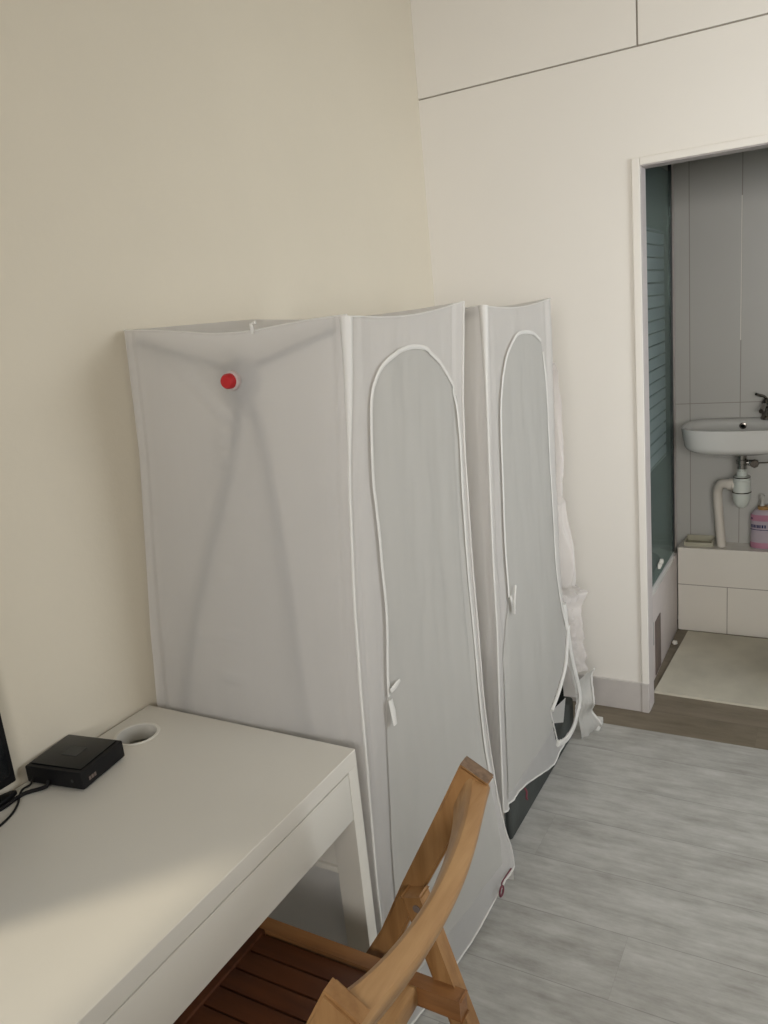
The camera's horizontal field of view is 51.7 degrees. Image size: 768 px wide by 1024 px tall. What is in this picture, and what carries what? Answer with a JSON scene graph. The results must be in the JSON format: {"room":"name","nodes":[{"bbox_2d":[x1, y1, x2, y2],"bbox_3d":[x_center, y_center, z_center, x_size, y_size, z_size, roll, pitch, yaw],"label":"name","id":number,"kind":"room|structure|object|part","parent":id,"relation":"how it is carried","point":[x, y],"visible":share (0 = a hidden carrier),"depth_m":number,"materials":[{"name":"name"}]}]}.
{"room":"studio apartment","nodes":[
{"label":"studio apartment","id":0,"kind":"room"},
{"bbox_2d":[0,0,434,794],"bbox_3d":[-0.715,-0.131,1.543,0.100,2.750,5.760,2,16,29],"label":"wall","id":1,"kind":"structure","parent":0,"point":[164,163],"depth_m":1.72,"materials":[{"name":"beige paint"}]},
{"bbox_2d":[414,619,767,1023],"bbox_3d":[0.785,1.276,1.109,3.235,0.050,5.760,2,16,29],"label":"floor","id":2,"kind":"structure","parent":0,"point":[637,893],"depth_m":2.14,"materials":[{"name":"grey laminate"}]},
{"bbox_2d":[0,705,376,1023],"bbox_3d":[-0.516,0.944,1.299,0.547,0.750,1.073,2,16,29],"label":"desk","id":3,"kind":"object","parent":2,"relation":"on","point":[123,896],"visible":0.89,"depth_m":1.29,"materials":[{"name":"white wood"}]},
{"bbox_2d":[0,714,16,806],"bbox_3d":[-0.840,0.429,1.216,0.037,0.350,0.563,2,16,29],"label":"monitor","id":4,"kind":"object","parent":3,"relation":"on","point":[7,776],"visible":1,"depth_m":1.46,"materials":[{"name":"black plastic"}]},
{"bbox_2d":[0,778,33,826],"bbox_3d":[-0.682,0.539,1.405,0.035,0.015,0.219,-3,14,12],"label":"cable","id":5,"kind":"object","parent":3,"relation":"on","point":[32,779],"visible":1,"depth_m":1.44,"materials":[{"name":"black plastic"}]},
{"bbox_2d":[0,780,49,811],"bbox_3d":[-0.705,0.544,1.391,0.034,0.016,0.268,2,16,29],"label":"power cable","id":6,"kind":"object","parent":3,"relation":"on","point":[47,784],"visible":1,"depth_m":1.47,"materials":[{"name":"black plastic"}]},
{"bbox_2d":[25,735,124,789],"bbox_3d":[-0.599,0.484,1.541,0.136,0.041,0.121,0,15,21],"label":"router","id":7,"kind":"object","parent":3,"relation":"on","point":[75,761],"visible":1,"depth_m":1.51,"materials":[{"name":"black plastic"}]},
{"bbox_3d":[-0.602,0.466,1.539,0.120,0.004,0.104,0,15,21],"label":"lid","id":8,"kind":"part","parent":7,"relation":"part of","materials":[{"name":"black plastic"}]},
{"bbox_3d":[-0.314,0.675,1.099,0.018,0.098,1.009,2,16,29],"label":"drawer","id":9,"kind":"part","parent":3,"relation":"part of","materials":[{"name":"white wood"}]},
{"bbox_3d":[-0.282,0.591,1.677,0.427,0.226,0.022,2,16,29],"label":"rail","id":10,"kind":"part","parent":3,"relation":"part of","materials":[{"name":"white wood"}]},
{"bbox_3d":[-0.049,0.836,1.617,0.055,0.716,0.031,2,16,29],"label":"leg","id":11,"kind":"part","parent":3,"relation":"part of","materials":[{"name":"white wood"}]},
{"bbox_2d":[123,301,514,1023],"bbox_3d":[-0.117,0.328,1.887,0.610,1.564,0.584,2,16,29],"label":"wardrobe","id":12,"kind":"object","parent":2,"relation":"on","point":[306,511],"visible":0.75,"depth_m":1.62,"materials":[{"name":"white fabric"}]},
{"bbox_3d":[-0.250,0.388,1.690,0.574,1.557,0.095,2,16,29],"label":"panel","id":13,"kind":"part","parent":12,"relation":"part of","materials":[{"name":"white fabric"}]},
{"bbox_3d":[-0.191,-0.396,1.730,0.582,0.073,0.496,2,16,29],"label":"roof panel","id":14,"kind":"part","parent":12,"relation":"part of","materials":[{"name":"white fabric"}]},
{"bbox_3d":[-0.002,0.260,2.093,0.600,1.552,0.091,2,16,29],"label":"panel","id":15,"kind":"part","parent":12,"relation":"part of","materials":[{"name":"white fabric"}]},
{"bbox_3d":[0.120,0.341,1.757,0.043,1.550,0.576,4,17,34],"label":"door panel","id":16,"kind":"part","parent":12,"relation":"part of","materials":[{"name":"white fabric"}]},
{"bbox_2d":[173,756,492,1023],"bbox_3d":[-0.087,0.857,1.248,0.557,0.868,0.461,2,16,29],"label":"folding chair","id":17,"kind":"object","parent":2,"relation":"on","point":[283,973],"visible":0.98,"depth_m":1.32,"materials":[{"name":"brown wood"}]},
{"bbox_3d":[-0.311,0.845,1.376,0.035,0.044,0.309,2,16,29],"label":"seat cross rail","id":18,"kind":"part","parent":17,"relation":"part of","materials":[{"name":"brown wood"}]},
{"bbox_3d":[-0.154,0.922,1.048,0.398,0.847,0.027,2,16,29],"label":"leg","id":19,"kind":"part","parent":17,"relation":"part of","materials":[{"name":"brown wood"}]},
{"bbox_3d":[-0.058,0.806,1.413,0.441,0.050,0.028,2,16,29],"label":"seat rail","id":20,"kind":"part","parent":17,"relation":"part of","materials":[{"name":"brown wood"}]},
{"bbox_3d":[-0.034,0.855,1.219,0.038,0.038,0.309,2,16,29],"label":"seat cross rail","id":21,"kind":"part","parent":17,"relation":"part of","materials":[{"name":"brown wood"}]},
{"bbox_3d":[0.049,0.514,1.059,0.102,0.105,0.436,2,16,29],"label":"rail","id":22,"kind":"part","parent":17,"relation":"part of","materials":[{"name":"brown wood"}]},
{"bbox_3d":[0.043,0.802,1.416,0.372,0.864,0.027,2,16,29],"label":"leg","id":23,"kind":"part","parent":17,"relation":"part of","materials":[{"name":"brown wood"}]},
{"bbox_3d":[0.161,0.932,1.354,0.225,0.624,0.030,2,16,29],"label":"leg","id":24,"kind":"part","parent":17,"relation":"part of","materials":[{"name":"brown wood"}]},
{"bbox_3d":[0.145,0.401,1.234,0.044,0.026,0.025,2,16,29],"label":"post","id":25,"kind":"part","parent":17,"relation":"part of","materials":[{"name":"brown wood"}]},
{"bbox_2d":[464,298,581,822],"bbox_3d":[0.206,0.163,2.451,0.609,1.537,0.718,2,16,29],"label":"wardrobe","id":26,"kind":"object","parent":2,"relation":"on","point":[526,649],"visible":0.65,"depth_m":2.14,"materials":[{"name":"white fabric"}]},
{"bbox_3d":[0.049,0.241,2.206,0.577,1.535,0.105,2,16,29],"label":"panel","id":27,"kind":"part","parent":26,"relation":"part of","materials":[{"name":"white fabric"}]},
{"bbox_3d":[0.122,-0.543,2.273,0.584,0.066,0.502,2,16,29],"label":"roof panel","id":28,"kind":"part","parent":26,"relation":"part of","materials":[{"name":"white fabric"}]},
{"bbox_3d":[0.326,0.002,2.672,0.584,1.350,0.149,2,16,29],"label":"panel","id":29,"kind":"part","parent":26,"relation":"part of","materials":[{"name":"white fabric"}]},
{"bbox_2d":[553,363,587,671],"bbox_3d":[0.605,0.052,2.621,0.073,1.098,0.223,5,17,36],"label":"plastic film","id":30,"kind":"object","parent":26,"relation":"hanging from","point":[574,597],"visible":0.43,"depth_m":2.60,"materials":[{"name":"white plastic"}]},
{"bbox_2d":[504,696,573,838],"bbox_3d":[0.151,0.887,2.466,0.520,0.167,1.300,2,16,29],"label":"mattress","id":31,"kind":"object","parent":2,"relation":"on","point":[519,808],"visible":0.13,"depth_m":2.48,"materials":[{"name":"fabric"}]},
{"bbox_2d":[552,682,563,722],"bbox_3d":[0.324,0.648,2.694,0.460,0.189,0.450,2,16,29],"label":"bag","id":32,"kind":"object","parent":31,"relation":"on","point":[561,697],"visible":0.02,"depth_m":2.73,"materials":[{"name":"black plastic"}]},
{"bbox_2d":[576,668,602,737],"bbox_3d":[0.745,0.691,2.848,0.049,0.251,0.197,4,17,34],"label":"bag","id":33,"kind":"object","parent":2,"relation":"on","point":[589,722],"visible":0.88,"depth_m":2.83,"materials":[{"name":"fabric"}]},
{"bbox_2d":[652,547,676,679],"bbox_3d":[0.874,0.436,3.514,0.704,0.400,0.722,2,16,29],"label":"bathtub","id":34,"kind":"object","parent":2,"relation":"on","point":[664,580],"visible":0.16,"depth_m":3.40,"materials":[{"name":"white ceramic"}]},
{"bbox_2d":[646,164,676,550],"bbox_3d":[1.071,-0.543,3.099,0.012,1.648,0.722,2,16,29],"label":"screen","id":35,"kind":"object","parent":34,"relation":"on","point":[657,425],"visible":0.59,"depth_m":3.15,"materials":[{"name":"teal glass"}]},
{"bbox_3d":[1.056,-0.506,3.079,0.008,1.588,0.655,2,16,29],"label":"glass pane","id":36,"kind":"part","parent":35,"relation":"part of","materials":[{"name":"glass"}]},
{"bbox_2d":[658,559,663,568],"bbox_3d":[1.128,0.209,3.227,0.019,0.037,0.045,2,16,29],"label":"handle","id":37,"kind":"object","parent":35,"relation":"attached to","point":[661,561],"visible":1,"depth_m":3.21,"materials":[{"name":"white plastic"}]},
{"bbox_2d":[654,631,767,709],"bbox_3d":[1.560,0.645,3.200,0.786,0.012,0.643,2,16,29],"label":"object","id":38,"kind":"structure","parent":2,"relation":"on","point":[712,667],"depth_m":3.24,"materials":[{"name":"white tile"}]},
{"bbox_2d":[418,15,767,692],"bbox_3d":[1.591,-0.552,2.305,3.135,2.750,0.070,2,16,29],"label":"wall","id":39,"kind":"structure","parent":0,"point":[528,183],"depth_m":2.74,"materials":[{"name":"white paint"}]},
{"bbox_2d":[410,0,767,99],"bbox_3d":[1.465,-1.645,2.003,3.135,0.469,0.008,2,16,29],"label":"ceiling","id":40,"kind":"structure","parent":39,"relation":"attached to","point":[459,44],"depth_m":2.59,"materials":[{"name":"white paint"}]},
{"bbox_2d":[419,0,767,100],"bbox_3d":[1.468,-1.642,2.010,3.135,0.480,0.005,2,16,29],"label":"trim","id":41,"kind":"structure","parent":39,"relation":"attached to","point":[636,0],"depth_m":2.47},
{"bbox_2d":[566,674,649,712],"bbox_3d":[1.702,0.728,2.591,3.135,0.118,0.023,2,16,29],"label":"baseboard","id":42,"kind":"structure","parent":39,"relation":"attached to","point":[610,692],"depth_m":3.03,"materials":[{"name":"white wood"}]},
{"bbox_2d":[631,134,767,710],"bbox_3d":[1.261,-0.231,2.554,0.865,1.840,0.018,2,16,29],"label":"trim","id":43,"kind":"structure","parent":39,"relation":"attached to","point":[762,139],"depth_m":2.67,"materials":[{"name":"white wood"}]},
{"bbox_2d":[645,148,767,618],"bbox_3d":[1.462,-0.598,3.477,1.755,2.300,0.140,2,16,29],"label":"wall","id":44,"kind":"structure","parent":0,"point":[719,374],"depth_m":3.39,"materials":[{"name":"tile"}]},
{"bbox_2d":[678,540,767,637],"bbox_3d":[1.785,0.354,3.473,0.924,0.400,0.123,2,16,29],"label":"ledge","id":45,"kind":"object","parent":44,"relation":"attached to","point":[724,590],"depth_m":3.55,"materials":[{"name":"tile"}]},
{"bbox_2d":[684,534,714,547],"bbox_3d":[1.438,0.131,3.610,0.123,0.032,0.086,2,16,29],"label":"soap tray","id":46,"kind":"object","parent":45,"relation":"on","point":[690,540],"visible":1,"depth_m":3.62,"materials":[{"name":"beige plastic"}]},
{"bbox_2d":[687,540,711,542],"bbox_3d":[1.440,0.144,3.614,0.113,0.004,0.077,2,16,29],"label":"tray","id":47,"kind":"object","parent":46,"relation":"on","point":[688,541],"depth_m":3.63,"materials":[{"name":"beige plastic"}]},
{"bbox_2d":[750,494,767,549],"bbox_3d":[1.653,0.040,3.448,0.108,0.243,0.060,2,16,29],"label":"detergent bottle","id":48,"kind":"object","parent":45,"relation":"on","point":[758,537],"visible":1,"depth_m":3.44,"materials":[{"name":"pink plastic"}]},
{"bbox_2d":[751,524,765,528],"bbox_3d":[1.626,0.062,3.443,0.007,0.014,0.062,-18,19,-41],"label":"print","id":49,"kind":"object","parent":48,"relation":"on","point":[753,526],"depth_m":3.44},
{"bbox_3d":[1.637,-0.052,3.429,0.020,0.054,0.020,2,16,29],"label":"spout","id":50,"kind":"part","parent":48,"relation":"part of","materials":[{"name":"white plastic"}]},
{"bbox_2d":[681,417,767,455],"bbox_3d":[1.484,-0.305,3.306,0.444,0.127,0.351,2,16,29],"label":"sink","id":51,"kind":"object","parent":44,"relation":"attached to","point":[732,436],"visible":1,"depth_m":3.22,"materials":[{"name":"white ceramic"}]},
{"bbox_2d":[713,456,751,547],"bbox_3d":[1.508,-0.040,3.442,0.082,0.430,0.172,-14,16,-31],"label":"trap","id":52,"kind":"object","parent":51,"relation":"attached to","point":[740,485],"visible":0.99,"depth_m":3.39,"materials":[{"name":"white plastic"}]},
{"bbox_2d":[755,393,767,419],"bbox_3d":[1.578,-0.440,3.304,0.049,0.122,0.144,6,18,40],"label":"faucet","id":53,"kind":"object","parent":51,"relation":"on","point":[763,410],"visible":1,"depth_m":3.32,"materials":[{"name":"silver metal"}]},
{"bbox_2d":[740,195,742,339],"bbox_3d":[1.488,-1.011,3.298,0.004,0.580,0.006,2,16,29],"label":"trim","id":54,"kind":"structure","parent":44,"relation":"attached to","point":[742,195],"depth_m":3.29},
{"bbox_2d":[748,459,767,467],"bbox_3d":[1.690,-0.215,3.316,0.316,0.036,0.061,-5,14,5],"label":"angle valve","id":55,"kind":"object","parent":44,"relation":"attached to","point":[754,463],"visible":1,"depth_m":3.32,"materials":[{"name":"silver metal"}]},
{"bbox_3d":[1.554,-0.203,3.322,0.036,0.036,0.022,2,16,29],"label":"valve knob","id":56,"kind":"part","parent":55,"relation":"part of","materials":[{"name":"silver metal"}]}
]}

